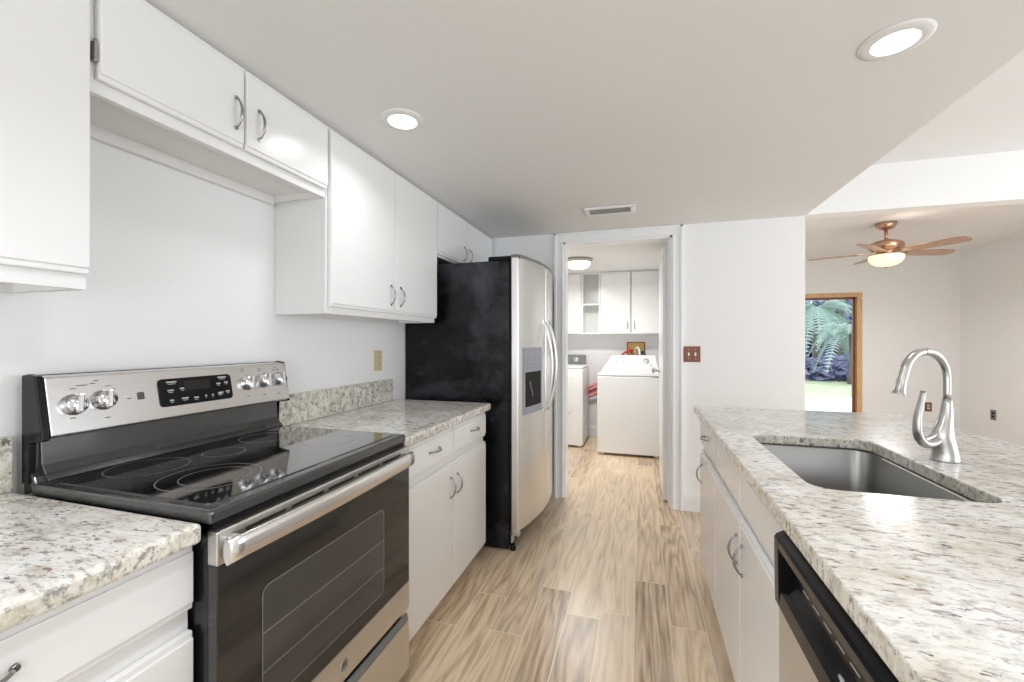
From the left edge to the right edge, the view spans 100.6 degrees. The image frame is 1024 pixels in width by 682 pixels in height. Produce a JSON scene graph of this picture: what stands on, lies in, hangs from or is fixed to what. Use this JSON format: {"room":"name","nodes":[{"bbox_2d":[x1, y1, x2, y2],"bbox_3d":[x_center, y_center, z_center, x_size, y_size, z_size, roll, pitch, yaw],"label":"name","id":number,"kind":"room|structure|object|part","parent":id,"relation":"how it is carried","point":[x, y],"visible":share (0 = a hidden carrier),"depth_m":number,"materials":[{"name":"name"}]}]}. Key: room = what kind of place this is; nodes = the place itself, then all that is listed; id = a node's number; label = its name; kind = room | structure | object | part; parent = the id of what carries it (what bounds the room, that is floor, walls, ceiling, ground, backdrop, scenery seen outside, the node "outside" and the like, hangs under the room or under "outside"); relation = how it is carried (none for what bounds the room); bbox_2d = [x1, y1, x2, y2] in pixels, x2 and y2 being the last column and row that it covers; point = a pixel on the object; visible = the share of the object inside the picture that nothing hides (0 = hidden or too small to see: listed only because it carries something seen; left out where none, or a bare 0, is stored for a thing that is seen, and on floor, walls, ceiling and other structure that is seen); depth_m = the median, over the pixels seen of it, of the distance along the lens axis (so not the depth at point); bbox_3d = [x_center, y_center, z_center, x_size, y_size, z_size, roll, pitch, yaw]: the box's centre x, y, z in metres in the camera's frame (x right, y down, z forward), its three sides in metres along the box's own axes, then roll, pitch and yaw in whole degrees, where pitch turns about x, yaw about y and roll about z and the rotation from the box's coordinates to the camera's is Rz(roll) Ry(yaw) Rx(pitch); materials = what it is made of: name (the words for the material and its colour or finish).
{"room":"kitchen","nodes":[
{"label":"kitchen","id":0,"kind":"room"},
{"bbox_2d":[0,139,405,496],"bbox_3d":[-1.421,0.200,0.621,0.120,2.160,6.770,0,0,17],"label":"wall","id":1,"kind":"structure","parent":0,"point":[182,268],"depth_m":1.41,"materials":[{"name":"paint"}]},
{"bbox_2d":[0,437,12,493],"bbox_3d":[-1.372,0.299,0.538,0.022,0.132,1.040,0,0,17],"label":"backsplash","id":2,"kind":"structure","parent":1,"relation":"attached to","point":[6,443],"depth_m":1.02,"materials":[{"name":"stone"}]},
{"bbox_2d":[0,0,89,292],"bbox_3d":[-1.224,-0.498,0.528,0.308,0.760,1.005,0,0,17],"label":"upper cabinet","id":3,"kind":"object","parent":1,"relation":"attached to","point":[45,44],"visible":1,"depth_m":0.90,"materials":[{"name":"paint"}]},
{"bbox_3d":[-1.134,-0.498,0.501,0.018,0.760,1.005,0,0,17],"label":"frame","id":4,"kind":"part","parent":3,"relation":"part of","materials":[{"name":"paint"}]},
{"bbox_2d":[90,0,327,204],"bbox_3d":[-0.967,-0.723,1.381,0.308,0.310,0.768,0,0,17],"label":"upper cabinet","id":5,"kind":"object","parent":1,"relation":"attached to","point":[160,93],"visible":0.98,"depth_m":1.25,"materials":[{"name":"paint"}]},
{"bbox_3d":[-0.911,-0.738,1.170,0.020,0.255,0.377,0,0,17],"label":"door","id":6,"kind":"part","parent":5,"relation":"part of","materials":[{"name":"paint"}]},
{"bbox_3d":[-0.843,-0.708,1.314,0.032,0.108,0.012,0,0,17],"label":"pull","id":7,"kind":"part","parent":5,"relation":"part of","materials":[{"name":"silver metal"}]},
{"bbox_3d":[-0.819,-0.708,1.393,0.032,0.108,0.012,0,0,17],"label":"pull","id":8,"kind":"part","parent":5,"relation":"part of","materials":[{"name":"silver metal"}]},
{"bbox_3d":[-0.801,-0.738,1.535,0.020,0.255,0.371,0,0,17],"label":"door","id":9,"kind":"part","parent":5,"relation":"part of","materials":[{"name":"paint"}]},
{"bbox_2d":[279,379,392,425],"bbox_3d":[-0.872,0.299,2.200,0.022,0.132,0.890,0,0,17],"label":"backsplash","id":10,"kind":"structure","parent":1,"relation":"attached to","point":[308,405],"depth_m":2.10,"materials":[{"name":"stone"}]},
{"bbox_2d":[275,125,436,322],"bbox_3d":[-0.717,-0.495,2.210,0.308,0.766,0.953,0,0,17],"label":"upper cabinet","id":11,"kind":"object","parent":1,"relation":"attached to","point":[366,250],"visible":0.96,"depth_m":1.90,"materials":[{"name":"paint"}]},
{"bbox_3d":[-0.675,-0.502,1.954,0.020,0.725,0.471,0,0,17],"label":"door","id":12,"kind":"part","parent":11,"relation":"part of","materials":[{"name":"paint"}]},
{"bbox_3d":[-0.627,-0.495,2.183,0.018,0.766,0.953,0,0,17],"label":"frame","id":13,"kind":"part","parent":11,"relation":"part of","materials":[{"name":"paint"}]},
{"bbox_3d":[-0.596,-0.230,2.134,0.032,0.108,0.012,0,0,17],"label":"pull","id":14,"kind":"part","parent":11,"relation":"part of","materials":[{"name":"silver metal"}]},
{"bbox_3d":[-0.570,-0.230,2.219,0.032,0.108,0.012,0,0,17],"label":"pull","id":15,"kind":"part","parent":11,"relation":"part of","materials":[{"name":"silver metal"}]},
{"bbox_3d":[-0.539,-0.502,2.407,0.020,0.725,0.466,0,0,17],"label":"door","id":16,"kind":"part","parent":11,"relation":"part of","materials":[{"name":"paint"}]},
{"bbox_2d":[374,350,381,370],"bbox_3d":[-0.787,0.115,2.501,0.009,0.120,0.075,0,0,17],"label":"wall outlet","id":17,"kind":"object","parent":1,"relation":"attached to","point":[377,353],"visible":1,"depth_m":2.49,"materials":[{"name":"beige plastic"}]},
{"bbox_2d":[435,200,491,263],"bbox_3d":[-0.429,-0.705,3.167,0.308,0.346,1.033,0,0,17],"label":"upper cabinet","id":18,"kind":"object","parent":1,"relation":"attached to","point":[458,241],"visible":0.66,"depth_m":2.94,"materials":[{"name":"paint"}]},
{"bbox_3d":[-0.402,-0.705,2.861,0.020,0.320,0.452,0,0,17],"label":"door","id":19,"kind":"part","parent":18,"relation":"part of","materials":[{"name":"paint"}]},
{"bbox_3d":[-0.255,-0.705,3.349,0.020,0.320,0.554,0,0,17],"label":"door","id":20,"kind":"part","parent":18,"relation":"part of","materials":[{"name":"paint"}]},
{"bbox_2d":[399,436,734,681],"bbox_3d":[1.616,1.330,1.550,6.000,0.100,10.300,0,0,17],"label":"floor","id":21,"kind":"structure","parent":0,"point":[608,582],"depth_m":2.10,"materials":[{"name":"brown wood"}]},
{"bbox_2d":[0,546,192,681],"bbox_3d":[-1.068,0.844,0.476,0.640,0.872,0.995,0,0,17],"label":"base cabinet","id":22,"kind":"object","parent":21,"relation":"on","point":[134,627],"visible":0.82,"depth_m":0.74,"materials":[{"name":"paint"}]},
{"bbox_3d":[-0.723,0.474,0.568,0.032,0.013,0.107,0,0,17],"label":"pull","id":23,"kind":"part","parent":22,"relation":"part of","materials":[{"name":"silver metal"}]},
{"bbox_2d":[0,437,200,633],"bbox_3d":[-1.077,0.320,0.450,0.638,0.173,1.040,0,0,17],"label":"countertop","id":24,"kind":"structure","parent":22,"relation":"on","point":[54,553],"depth_m":0.77,"materials":[{"name":"stone"}]},
{"bbox_3d":[-0.819,0.806,0.401,0.018,0.797,0.995,0,0,17],"label":"frame","id":25,"kind":"part","parent":22,"relation":"part of","materials":[{"name":"paint"}]},
{"bbox_3d":[-0.747,0.892,0.570,0.020,0.605,0.628,0,0,17],"label":"door","id":26,"kind":"part","parent":22,"relation":"part of","materials":[{"name":"paint"}]},
{"bbox_2d":[22,361,414,681],"bbox_3d":[-0.779,0.680,1.305,0.695,1.199,0.754,0,0,17],"label":"range","id":27,"kind":"object","parent":21,"relation":"on","point":[301,556],"visible":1,"depth_m":1.14,"materials":[{"name":"black metal"}]},
{"bbox_3d":[-1.099,0.160,1.074,0.043,0.056,0.053,0,0,17],"label":"knob","id":28,"kind":"part","parent":27,"relation":"part of","materials":[{"name":"silver metal"}]},
{"bbox_3d":[-1.081,0.156,1.135,0.043,0.056,0.053,0,0,17],"label":"knob","id":29,"kind":"part","parent":27,"relation":"part of","materials":[{"name":"silver metal"}]},
{"bbox_3d":[-1.043,0.162,1.390,0.070,0.152,0.732,0,0,17],"label":"control panel","id":30,"kind":"part","parent":27,"relation":"part of","materials":[{"name":"silver metal"}]},
{"bbox_2d":[32,426,404,524],"bbox_3d":[-0.780,0.361,1.305,0.578,0.030,0.754,0,0,17],"label":"cooktop","id":31,"kind":"object","parent":27,"relation":"in","point":[230,478],"depth_m":1.11,"materials":[{"name":"black glass"}]},
{"bbox_3d":[-0.956,0.152,1.554,0.043,0.056,0.053,0,0,17],"label":"knob","id":32,"kind":"part","parent":27,"relation":"part of","materials":[{"name":"silver metal"}]},
{"bbox_3d":[-0.935,0.150,1.624,0.043,0.056,0.053,0,0,17],"label":"knob","id":33,"kind":"part","parent":27,"relation":"part of","materials":[{"name":"silver metal"}]},
{"bbox_3d":[-0.916,0.149,1.688,0.043,0.056,0.053,0,0,17],"label":"knob","id":34,"kind":"part","parent":27,"relation":"part of","materials":[{"name":"silver metal"}]},
{"bbox_3d":[-0.501,0.423,1.221,0.028,0.070,0.748,0,0,17],"label":"oven door","id":35,"kind":"part","parent":27,"relation":"part of","materials":[{"name":"silver metal"}]},
{"bbox_3d":[-0.501,0.673,1.221,0.026,0.430,0.748,0,0,17],"label":"door glass","id":36,"kind":"part","parent":27,"relation":"part of","materials":[{"name":"black glass"}]},
{"bbox_3d":[-0.469,0.427,1.205,0.043,0.052,0.730,0,0,17],"label":"handle","id":37,"kind":"part","parent":27,"relation":"part of","materials":[{"name":"silver metal"}]},
{"bbox_3d":[-0.501,0.935,1.221,0.028,0.094,0.748,0,0,17],"label":"rail","id":38,"kind":"part","parent":27,"relation":"part of","materials":[{"name":"silver metal"}]},
{"bbox_3d":[-0.501,1.103,1.222,0.027,0.215,0.748,0,0,17],"label":"storage drawer","id":39,"kind":"part","parent":27,"relation":"part of","materials":[{"name":"silver metal"}]},
{"bbox_2d":[405,412,485,641],"bbox_3d":[-0.566,0.844,2.141,0.640,0.872,0.950,0,0,17],"label":"base cabinet","id":40,"kind":"object","parent":21,"relation":"on","point":[447,475],"visible":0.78,"depth_m":1.97,"materials":[{"name":"paint"}]},
{"bbox_2d":[279,379,490,446],"bbox_3d":[-0.567,0.320,2.143,0.638,0.173,0.956,0,0,17],"label":"countertop","id":41,"kind":"structure","parent":40,"relation":"on","point":[367,406],"depth_m":2.05,"materials":[{"name":"stone"}]},
{"bbox_3d":[-0.364,0.892,1.843,0.020,0.605,0.480,0,0,17],"label":"door","id":42,"kind":"part","parent":40,"relation":"part of","materials":[{"name":"paint"}]},
{"bbox_3d":[-0.364,0.488,1.843,0.020,0.140,0.480,0,0,17],"label":"drawer","id":43,"kind":"part","parent":40,"relation":"part of","materials":[{"name":"paint"}]},
{"bbox_3d":[-0.329,0.483,1.875,0.032,0.013,0.107,0,0,17],"label":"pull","id":44,"kind":"part","parent":40,"relation":"part of","materials":[{"name":"silver metal"}]},
{"bbox_3d":[-0.318,0.806,2.066,0.018,0.797,0.950,0,0,17],"label":"frame","id":45,"kind":"part","parent":40,"relation":"part of","materials":[{"name":"paint"}]},
{"bbox_3d":[-0.281,0.705,2.035,0.032,0.108,0.012,0,0,17],"label":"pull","id":46,"kind":"part","parent":40,"relation":"part of","materials":[{"name":"silver metal"}]},
{"bbox_3d":[-0.259,0.705,2.109,0.032,0.108,0.012,0,0,17],"label":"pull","id":47,"kind":"part","parent":40,"relation":"part of","materials":[{"name":"silver metal"}]},
{"bbox_3d":[-0.228,0.892,2.296,0.020,0.605,0.446,0,0,17],"label":"door","id":48,"kind":"part","parent":40,"relation":"part of","materials":[{"name":"paint"}]},
{"bbox_3d":[-0.228,0.488,2.296,0.020,0.140,0.446,0,0,17],"label":"drawer","id":49,"kind":"part","parent":40,"relation":"part of","materials":[{"name":"paint"}]},
{"bbox_2d":[406,254,557,550],"bbox_3d":[-0.125,0.377,3.094,0.923,1.806,0.917,0,0,17],"label":"refrigerator","id":50,"kind":"object","parent":21,"relation":"on","point":[489,339],"visible":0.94,"depth_m":2.65,"materials":[{"name":"black metal"}]},
{"bbox_3d":[0.114,0.321,2.765,0.124,1.662,0.421,0,0,17],"label":"freezer door","id":51,"kind":"part","parent":50,"relation":"part of","materials":[{"name":"silver metal"}]},
{"bbox_3d":[0.244,0.170,2.877,0.079,0.636,0.027,0,0,17],"label":"handle","id":52,"kind":"part","parent":50,"relation":"part of","materials":[{"name":"silver metal"}]},
{"bbox_3d":[0.248,0.321,3.206,0.125,1.662,0.484,0,0,17],"label":"fridge door","id":53,"kind":"part","parent":50,"relation":"part of","materials":[{"name":"silver metal"}]},
{"bbox_3d":[0.284,0.170,2.990,0.079,0.636,0.027,0,0,17],"label":"handle","id":54,"kind":"part","parent":50,"relation":"part of","materials":[{"name":"silver metal"}]},
{"bbox_2d":[568,355,587,446],"bbox_3d":[0.606,0.731,5.452,0.675,1.098,0.610,0,0,17],"label":"dryer","id":55,"kind":"object","parent":21,"relation":"on","point":[577,366],"visible":0.47,"depth_m":5.11,"materials":[{"name":"white metal"}]},
{"bbox_3d":[0.498,0.640,5.172,0.470,0.440,0.011,0,0,17],"label":"door","id":56,"kind":"part","parent":55,"relation":"part of","materials":[{"name":"white metal"}]},
{"bbox_3d":[0.520,1.198,5.169,0.665,0.105,0.005,0,0,17],"label":"kick panel","id":57,"kind":"part","parent":55,"relation":"part of","materials":[{"name":"white metal"}]},
{"bbox_3d":[0.607,0.319,5.457,0.673,0.027,0.598,0,0,17],"label":"panel","id":58,"kind":"part","parent":55,"relation":"part of","materials":[{"name":"white metal"}]},
{"bbox_2d":[588,391,596,397],"bbox_3d":[1.122,0.680,5.630,0.242,0.155,0.040,0,0,25],"label":"supply hose","id":59,"kind":"object","parent":55,"relation":"attached to","point":[593,393],"visible":0.55,"depth_m":5.64,"materials":[{"name":"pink rubber"}]},
{"bbox_2d":[597,355,658,457],"bbox_3d":[1.377,0.728,4.993,0.682,1.105,0.643,0,0,17],"label":"washing machine","id":60,"kind":"object","parent":21,"relation":"on","point":[627,386],"visible":0.86,"depth_m":4.71,"materials":[{"name":"white metal"}]},
{"bbox_3d":[1.378,0.378,4.995,0.678,0.027,0.636,0,0,17],"label":"panel","id":61,"kind":"part","parent":60,"relation":"part of","materials":[{"name":"white metal"}]},
{"bbox_3d":[1.353,0.358,4.913,0.562,0.010,0.410,0,0,17],"label":"lid","id":62,"kind":"part","parent":60,"relation":"part of","materials":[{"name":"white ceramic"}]},
{"bbox_2d":[696,421,720,609],"bbox_3d":[1.240,0.844,2.013,0.645,0.872,0.490,0,0,17],"label":"base cabinet","id":63,"kind":"object","parent":21,"relation":"on","point":[709,473],"visible":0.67,"depth_m":2.04,"materials":[{"name":"paint"}]},
{"bbox_3d":[0.995,0.705,2.259,0.032,0.108,0.012,0,0,17],"label":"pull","id":64,"kind":"part","parent":63,"relation":"part of","materials":[{"name":"silver metal"}]},
{"bbox_3d":[0.970,0.488,2.095,0.020,0.140,0.476,0,0,17],"label":"drawer","id":65,"kind":"part","parent":63,"relation":"part of","materials":[{"name":"paint"}]},
{"bbox_3d":[0.970,0.892,2.095,0.020,0.605,0.476,0,0,17],"label":"door","id":66,"kind":"part","parent":63,"relation":"part of","materials":[{"name":"paint"}]},
{"bbox_3d":[0.989,0.806,2.088,0.018,0.797,0.490,0,0,17],"label":"frame","id":67,"kind":"part","parent":63,"relation":"part of","materials":[{"name":"paint"}]},
{"bbox_2d":[694,406,1023,681],"bbox_3d":[1.027,0.385,0.714,0.970,0.038,3.240,0,0,17],"label":"countertop","id":68,"kind":"structure","parent":63,"relation":"on","point":[935,587],"depth_m":0.80,"materials":[{"name":"stone"}]},
{"bbox_2d":[761,443,974,501],"bbox_3d":[1.034,0.504,1.319,0.438,0.198,0.701,0,0,17],"label":"sink","id":69,"kind":"object","parent":68,"relation":"in","point":[844,469],"visible":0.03,"depth_m":1.58,"materials":[{"name":"silver metal"}]},
{"bbox_2d":[891,348,961,462],"bbox_3d":[1.256,0.193,1.299,0.223,0.345,0.068,0,0,-3],"label":"faucet","id":70,"kind":"object","parent":68,"relation":"on","point":[942,443],"visible":1,"depth_m":1.28,"materials":[{"name":"silver metal"}]},
{"bbox_3d":[1.272,0.239,1.295,0.108,0.177,0.033,0,0,-9],"label":"lever","id":71,"kind":"part","parent":70,"relation":"part of","materials":[{"name":"silver metal"}]},
{"bbox_3d":[1.297,0.101,1.299,0.097,0.161,0.023,0,0,-9],"label":"spout","id":72,"kind":"part","parent":70,"relation":"part of","materials":[{"name":"silver metal"}]},
{"bbox_2d":[716,441,783,681],"bbox_3d":[1.033,0.844,1.322,0.645,0.872,0.940,0,0,17],"label":"base cabinet","id":73,"kind":"object","parent":21,"relation":"on","point":[747,609],"visible":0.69,"depth_m":1.34,"materials":[{"name":"paint"}]},
{"bbox_3d":[0.829,0.488,1.624,0.020,0.140,0.464,0,0,17],"label":"drawer","id":74,"kind":"part","parent":73,"relation":"part of","materials":[{"name":"paint"}]},
{"bbox_3d":[0.829,0.892,1.624,0.020,0.605,0.464,0,0,17],"label":"door","id":75,"kind":"part","parent":73,"relation":"part of","materials":[{"name":"paint"}]},
{"bbox_3d":[0.749,0.705,1.445,0.032,0.108,0.012,0,0,17],"label":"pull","id":76,"kind":"part","parent":73,"relation":"part of","materials":[{"name":"silver metal"}]},
{"bbox_3d":[0.725,0.705,1.365,0.032,0.108,0.012,0,0,17],"label":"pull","id":77,"kind":"part","parent":73,"relation":"part of","materials":[{"name":"silver metal"}]},
{"bbox_3d":[0.781,0.806,1.398,0.018,0.797,0.940,0,0,17],"label":"frame","id":78,"kind":"part","parent":73,"relation":"part of","materials":[{"name":"paint"}]},
{"bbox_3d":[0.694,0.892,1.177,0.020,0.605,0.454,0,0,17],"label":"door","id":79,"kind":"part","parent":73,"relation":"part of","materials":[{"name":"paint"}]},
{"bbox_3d":[0.694,0.488,1.177,0.020,0.140,0.454,0,0,17],"label":"drawer","id":80,"kind":"part","parent":73,"relation":"part of","materials":[{"name":"paint"}]},
{"bbox_2d":[774,530,898,681],"bbox_3d":[0.795,0.846,0.578,0.612,0.868,0.602,0,0,17],"label":"dishwasher","id":81,"kind":"object","parent":21,"relation":"on","point":[819,641],"visible":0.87,"depth_m":0.77,"materials":[{"name":"grey"}]},
{"bbox_3d":[0.533,0.879,0.657,0.048,0.592,0.600,0,0,17],"label":"door","id":82,"kind":"part","parent":81,"relation":"part of","materials":[{"name":"silver metal"}]},
{"bbox_2d":[145,0,1023,273],"bbox_3d":[0.014,-1.110,1.416,3.010,0.460,9.120,0,0,17],"label":"ceiling","id":83,"kind":"structure","parent":0,"point":[536,114],"depth_m":1.49,"materials":[{"name":"paint"}]},
{"bbox_2d":[380,108,424,131],"bbox_3d":[-0.435,-0.875,1.692,0.176,0.008,0.176,0,0,17],"label":"recessed light","id":84,"kind":"object","parent":83,"relation":"in","point":[400,119],"visible":1,"depth_m":1.68,"materials":[{"name":"paint"}]},
{"bbox_2d":[568,257,592,269],"bbox_3d":[0.714,-0.821,4.589,0.312,0.117,0.312,0,0,17],"label":"flush ceiling light","id":85,"kind":"object","parent":83,"relation":"attached to","point":[575,263],"visible":0.88,"depth_m":4.48,"materials":[{"name":"white glass"}]},
{"bbox_2d":[584,204,634,216],"bbox_3d":[0.657,-0.874,2.849,0.325,0.010,0.165,0,0,17],"label":"ceiling vent","id":86,"kind":"object","parent":83,"relation":"in","point":[630,208],"visible":1,"depth_m":2.83,"materials":[{"name":"metal"}]},
{"bbox_2d":[856,18,937,60],"bbox_3d":[1.121,-0.875,1.244,0.176,0.008,0.176,0,0,17],"label":"recessed light","id":87,"kind":"object","parent":83,"relation":"in","point":[899,38],"visible":1,"depth_m":1.23,"materials":[{"name":"paint"}]},
{"bbox_2d":[568,334,658,426],"bbox_3d":[1.312,0.200,5.725,3.010,2.160,0.120,0,0,17],"label":"wall","id":88,"kind":"structure","parent":0,"point":[598,349],"depth_m":5.71,"materials":[{"name":"paint"}]},
{"bbox_2d":[568,273,583,334],"bbox_3d":[0.683,-0.483,5.694,0.525,0.790,0.298,0,0,17],"label":"upper cabinet","id":89,"kind":"object","parent":88,"relation":"attached to","point":[574,279],"visible":0.41,"depth_m":5.50,"materials":[{"name":"paint"}]},
{"bbox_2d":[582,272,599,334],"bbox_3d":[1.053,-0.483,5.593,0.235,0.790,0.278,0,0,17],"label":"wall shelf unit","id":90,"kind":"object","parent":88,"relation":"attached to","point":[590,282],"visible":0.82,"depth_m":5.71,"materials":[{"name":"paint"}]},
{"bbox_3d":[1.053,-0.470,5.594,0.199,0.020,0.260,0,0,17],"label":"shelf","id":91,"kind":"part","parent":90,"relation":"part of","materials":[{"name":"paint"}]},
{"bbox_2d":[588,426,596,435],"bbox_3d":[0.962,1.215,5.760,2.120,0.130,0.015,0,0,17],"label":"baseboard","id":92,"kind":"structure","parent":88,"relation":"attached to","point":[592,430],"depth_m":5.72,"materials":[{"name":"paint"}]},
{"bbox_2d":[600,270,658,333],"bbox_3d":[1.537,-0.483,5.421,0.784,0.790,0.328,0,0,17],"label":"upper cabinet","id":93,"kind":"object","parent":88,"relation":"attached to","point":[629,300],"visible":0.9,"depth_m":5.30,"materials":[{"name":"paint"}]},
{"bbox_3d":[1.306,-0.479,5.360,0.366,0.773,0.018,0,0,17],"label":"door","id":94,"kind":"part","parent":93,"relation":"part of","materials":[{"name":"paint"}]},
{"bbox_3d":[1.679,-0.479,5.248,0.396,0.773,0.018,0,0,17],"label":"door","id":95,"kind":"part","parent":93,"relation":"part of","materials":[{"name":"paint"}]},
{"bbox_2d":[627,342,644,354],"bbox_3d":[1.618,0.116,5.545,0.230,0.208,0.048,0,0,17],"label":"washer outlet box","id":96,"kind":"object","parent":88,"relation":"attached to","point":[630,345],"visible":0.58,"depth_m":5.56,"materials":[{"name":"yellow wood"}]},
{"bbox_2d":[621,349,632,354],"bbox_3d":[1.471,0.290,5.458,0.247,0.383,0.072,0,0,-31],"label":"supply hose","id":97,"kind":"object","parent":96,"relation":"attached to","point":[628,350],"visible":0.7,"depth_m":5.44,"materials":[{"name":"red rubber"}]},
{"bbox_2d":[634,346,640,354],"bbox_3d":[1.595,0.175,5.422,0.046,0.213,0.236,0,0,3],"label":"hose","id":98,"kind":"object","parent":96,"relation":"attached to","point":[637,347],"visible":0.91,"depth_m":5.39,"materials":[{"name":"white rubber"}]},
{"bbox_2d":[492,150,1023,495],"bbox_3d":[2.219,-0.030,2.998,5.480,2.620,0.120,0,0,17],"label":"wall","id":99,"kind":"structure","parent":0,"point":[744,280],"depth_m":3.06,"materials":[{"name":"paint"}]},
{"bbox_2d":[554,224,682,510],"bbox_3d":[0.834,0.200,3.403,0.985,2.160,0.146,0,0,17],"label":"doorway","id":100,"kind":"structure","parent":99,"relation":"in","point":[673,234],"depth_m":3.28,"materials":[{"name":"paint"}]},
{"bbox_2d":[652,246,666,499],"bbox_3d":[1.298,0.254,3.741,0.106,2.028,0.767,0,0,16],"label":"door","id":101,"kind":"structure","parent":100,"relation":"attached to","point":[662,370],"depth_m":3.39,"materials":[{"name":"paint"}]},
{"bbox_2d":[683,493,699,512],"bbox_3d":[1.673,1.215,3.091,0.800,0.130,0.015,0,0,17],"label":"baseboard","id":102,"kind":"structure","parent":99,"relation":"attached to","point":[691,502],"depth_m":3.18,"materials":[{"name":"paint"}]},
{"bbox_2d":[684,346,700,361],"bbox_3d":[1.351,0.099,3.187,0.118,0.118,0.017,0,0,17],"label":"light switch","id":103,"kind":"object","parent":99,"relation":"attached to","point":[691,353],"visible":1,"depth_m":3.19,"materials":[{"name":"brown wood"}]},
{"bbox_2d":[805,251,959,428],"bbox_3d":[4.526,0.055,6.010,2.800,2.450,0.120,0,0,17],"label":"wall","id":104,"kind":"structure","parent":0,"point":[912,304],"depth_m":5.72,"materials":[{"name":"paint"}]},
{"bbox_2d":[805,292,861,412],"bbox_3d":[4.358,0.305,6.060,1.010,1.950,0.142,0,0,17],"label":"door","id":105,"kind":"structure","parent":104,"relation":"in","point":[833,321],"depth_m":6.01,"materials":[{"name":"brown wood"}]},
{"bbox_2d":[925,402,931,411],"bbox_3d":[5.527,0.875,5.641,0.075,0.120,0.009,0,0,17],"label":"wall outlet","id":106,"kind":"object","parent":104,"relation":"attached to","point":[928,405],"visible":0.95,"depth_m":5.64,"materials":[{"name":"brown wood"}]},
{"bbox_2d":[805,204,1023,258],"bbox_3d":[4.033,-1.255,4.357,2.990,0.170,3.530,0,0,17],"label":"ceiling","id":107,"kind":"structure","parent":0,"point":[828,237],"depth_m":4.42,"materials":[{"name":"paint"}]},
{"bbox_2d":[808,221,972,267],"bbox_3d":[3.729,-0.945,4.254,1.220,0.449,1.190,0,0,17],"label":"ceiling fan","id":108,"kind":"object","parent":107,"relation":"hanging from","point":[888,252],"visible":1,"depth_m":4.13,"materials":[{"name":"brown metal"}]},
{"bbox_3d":[3.377,-0.875,4.471,0.440,0.036,0.135,0,0,38],"label":"blade","id":109,"kind":"part","parent":108,"relation":"part of","materials":[{"name":"brown wood"}]},
{"bbox_3d":[3.853,-0.875,4.607,0.140,0.036,0.442,0,0,17],"label":"blade","id":110,"kind":"part","parent":108,"relation":"part of","materials":[{"name":"brown wood"}]},
{"bbox_3d":[3.361,-0.875,3.977,0.440,0.036,0.135,0,0,-34],"label":"blade","id":111,"kind":"part","parent":108,"relation":"part of","materials":[{"name":"brown wood"}]},
{"bbox_3d":[3.709,-0.794,4.213,0.280,0.112,0.280,0,0,17],"label":"lamp shade","id":112,"kind":"part","parent":108,"relation":"part of","materials":[{"name":"beige glass"}]},
{"bbox_3d":[4.128,-0.875,4.201,0.440,0.036,0.135,0,0,2],"label":"blade","id":113,"kind":"part","parent":108,"relation":"part of","materials":[{"name":"brown wood"}]},
{"bbox_3d":[3.826,-0.875,3.810,0.135,0.036,0.440,0,0,-16],"label":"blade","id":114,"kind":"part","parent":108,"relation":"part of","materials":[{"name":"brown wood"}]},
{"bbox_2d":[873,50,1023,164],"bbox_3d":[2.530,-1.265,-0.631,2.990,0.150,6.650,0,0,17],"label":"ceiling","id":115,"kind":"structure","parent":0,"point":[989,118],"depth_m":2.34,"materials":[{"name":"paint"}]},
{"bbox_2d":[960,234,1023,446],"bbox_3d":[4.450,0.045,0.696,0.120,2.470,10.300,0,0,17],"label":"wall","id":116,"kind":"structure","parent":0,"point":[991,274],"depth_m":5.04,"materials":[{"name":"paint"}]},
{"bbox_2d":[959,429,1023,447],"bbox_3d":[5.371,1.215,3.988,0.015,0.130,3.235,0,0,17],"label":"baseboard","id":117,"kind":"structure","parent":116,"relation":"attached to","point":[959,429],"depth_m":5.01,"materials":[{"name":"paint"}]},
{"bbox_2d":[990,409,995,420],"bbox_3d":[5.686,0.875,5.024,0.009,0.120,0.080,0,0,17],"label":"wall outlet","id":118,"kind":"object","parent":116,"relation":"attached to","point":[992,412],"visible":1,"depth_m":5.02,"materials":[{"name":"grey plastic"}]}
]}

